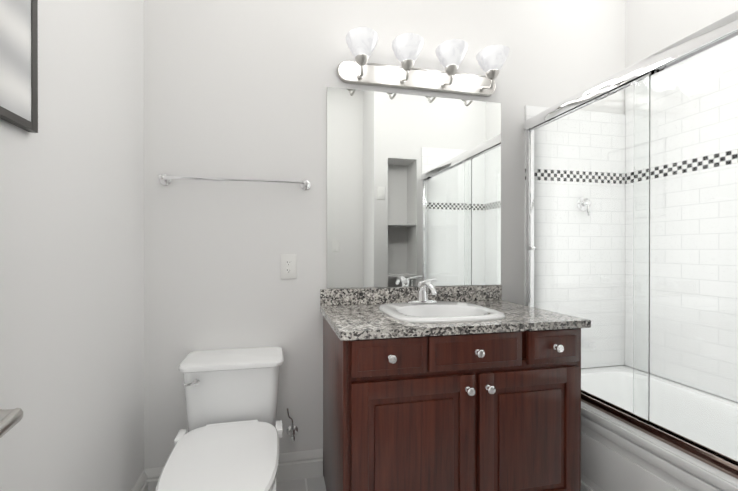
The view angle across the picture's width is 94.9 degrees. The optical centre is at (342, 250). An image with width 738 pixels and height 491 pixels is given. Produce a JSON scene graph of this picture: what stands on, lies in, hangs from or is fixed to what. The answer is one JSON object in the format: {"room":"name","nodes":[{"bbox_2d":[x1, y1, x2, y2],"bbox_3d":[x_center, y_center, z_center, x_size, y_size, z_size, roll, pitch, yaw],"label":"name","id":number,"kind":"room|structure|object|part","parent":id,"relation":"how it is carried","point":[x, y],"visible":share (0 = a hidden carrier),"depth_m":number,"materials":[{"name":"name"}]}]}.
{"room":"bathroom","nodes":[
{"label":"bathroom","id":0,"kind":"room"},
{"bbox_2d":[0,0,143,490],"bbox_3d":[-0.659,-0.311,-0.026,0.100,2.900,3.200,0,0,-11],"label":"wall","id":1,"kind":"structure","parent":0,"point":[72,278],"depth_m":1.04,"materials":[{"name":"white paint"}]},
{"bbox_2d":[0,0,37,132],"bbox_3d":[-0.715,-0.652,0.581,0.019,0.722,0.516,0,0,-11],"label":"picture frame","id":2,"kind":"object","parent":1,"relation":"attached to","point":[19,63],"visible":0.98,"depth_m":0.78,"materials":[{"name":"grey metal"}]},
{"bbox_2d":[131,471,147,490],"bbox_3d":[-0.731,1.074,0.670,0.020,0.126,1.786,0,0,-11],"label":"baseboard","id":3,"kind":"structure","parent":1,"relation":"attached to","point":[141,484],"depth_m":1.50,"materials":[{"name":"white paint"}]},
{"bbox_2d":[276,476,325,490],"bbox_3d":[0.704,1.168,0.294,2.895,0.060,3.300,0,0,-11],"label":"floor","id":4,"kind":"structure","parent":0,"point":[313,484],"depth_m":1.63,"materials":[{"name":"tile"}]},
{"bbox_2d":[156,347,283,490],"bbox_3d":[-0.429,0.803,1.232,0.430,0.664,0.820,0,0,-11],"label":"toilet","id":5,"kind":"object","parent":4,"relation":"on","point":[229,441],"visible":1,"depth_m":1.35,"materials":[{"name":"white ceramic"}]},
{"bbox_3d":[-0.401,0.718,1.129,0.400,0.050,0.523,0,0,-11],"label":"seat","id":6,"kind":"part","parent":5,"relation":"part of","materials":[{"name":"white plastic"}]},
{"bbox_2d":[320,278,590,490],"bbox_3d":[0.442,0.639,1.520,1.020,0.992,0.586,0,0,-11],"label":"bathroom vanity","id":7,"kind":"object","parent":4,"relation":"on","point":[428,385],"visible":1,"depth_m":1.28,"materials":[{"name":"brown wood"}]},
{"bbox_2d":[320,285,590,340],"bbox_3d":[0.440,0.252,1.530,1.020,0.112,0.564,0,0,-11],"label":"countertop","id":8,"kind":"structure","parent":7,"relation":"on","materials":[{"name":"stone"}]},
{"bbox_2d":[407,278,436,303],"bbox_3d":[0.415,0.202,1.637,0.170,0.118,0.172,0,0,-11],"label":"faucet","id":9,"kind":"object","parent":8,"relation":"on","point":[422,296],"depth_m":1.67,"materials":[{"name":"silver metal"}]},
{"bbox_2d":[379,301,504,322],"bbox_3d":[0.431,0.339,1.527,0.496,0.156,0.424,0,0,-11],"label":"sink","id":10,"kind":"object","parent":8,"relation":"in","point":[409,311],"depth_m":1.57,"materials":[{"name":"white ceramic"}]},
{"bbox_2d":[581,401,737,490],"bbox_3d":[1.497,0.918,1.303,0.750,0.435,1.414,0,0,-11],"label":"bathtub","id":11,"kind":"object","parent":4,"relation":"on","point":[617,455],"visible":0.35,"depth_m":1.30,"materials":[{"name":"white ceramic"}]},
{"bbox_2d":[525,10,737,478],"bbox_3d":[1.190,-0.023,1.240,0.068,1.444,1.394,0,0,-11],"label":"shower enclosure","id":12,"kind":"object","parent":11,"relation":"on","point":[632,213],"visible":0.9,"depth_m":1.29,"materials":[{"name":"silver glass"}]},
{"bbox_2d":[144,0,625,468],"bbox_3d":[0.399,-0.316,1.860,2.895,2.900,0.100,0,0,-11],"label":"wall","id":13,"kind":"structure","parent":0,"point":[237,89],"depth_m":1.67,"materials":[{"name":"white paint"}]},
{"bbox_2d":[144,449,322,490],"bbox_3d":[-0.506,1.071,1.627,0.828,0.126,0.020,0,0,-11],"label":"baseboard","id":14,"kind":"structure","parent":13,"relation":"attached to","point":[300,465],"depth_m":1.67,"materials":[{"name":"white paint"}]},
{"bbox_2d":[158,174,309,189],"bbox_3d":[-0.499,-0.329,1.598,0.701,0.052,0.071,0,0,-11],"label":"towel rail","id":15,"kind":"object","parent":13,"relation":"attached to","point":[164,179],"visible":1,"depth_m":1.57,"materials":[{"name":"silver metal"}]},
{"bbox_2d":[281,254,296,278],"bbox_3d":[-0.268,0.080,1.677,0.078,0.122,0.007,0,0,-11],"label":"electrical outlet plate","id":16,"kind":"object","parent":13,"relation":"attached to","point":[288,266],"visible":1,"depth_m":1.68,"materials":[{"name":"white plastic"}]},
{"bbox_2d":[286,407,297,441],"bbox_3d":[-0.243,0.842,1.644,0.060,0.171,0.085,0,0,-11],"label":"supply valve","id":17,"kind":"object","parent":13,"relation":"attached to","point":[292,430],"visible":1,"depth_m":1.64,"materials":[{"name":"silver metal"}]},
{"bbox_2d":[327,87,500,287],"bbox_3d":[0.406,-0.318,1.807,0.989,1.021,0.005,0,0,-11],"label":"mirror","id":18,"kind":"object","parent":13,"relation":"attached to","point":[413,190],"visible":0.94,"depth_m":1.80,"materials":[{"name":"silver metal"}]},
{"bbox_2d":[337,27,508,96],"bbox_3d":[0.433,-0.931,1.705,0.902,0.170,0.212,0,0,-11],"label":"sconce","id":19,"kind":"object","parent":13,"relation":"attached to","point":[406,47],"visible":1,"depth_m":1.72,"materials":[{"name":"silver metal"}]},
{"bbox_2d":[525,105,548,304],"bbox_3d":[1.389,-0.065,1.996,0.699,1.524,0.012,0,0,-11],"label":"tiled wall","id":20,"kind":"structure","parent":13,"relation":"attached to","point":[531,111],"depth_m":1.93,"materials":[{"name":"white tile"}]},
{"bbox_2d":[625,0,737,67],"bbox_3d":[1.915,-0.315,1.380,0.100,2.900,1.420,0,0,-11],"label":"wall","id":21,"kind":"structure","parent":0,"point":[653,26],"depth_m":1.86,"materials":[{"name":"white paint"}]},
{"bbox_3d":[0.185,-0.310,-0.148,1.510,2.900,0.120,0,0,-11],"label":"wall","id":22,"kind":"structure","parent":0,"visible":0},
{"bbox_2d":[0,408,22,437],"bbox_3d":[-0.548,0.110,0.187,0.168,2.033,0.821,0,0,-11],"label":"door handle","id":23,"kind":"structure","parent":22,"relation":"in","point":[10,419],"depth_m":0.55,"materials":[{"name":"silver metal"}]}
]}

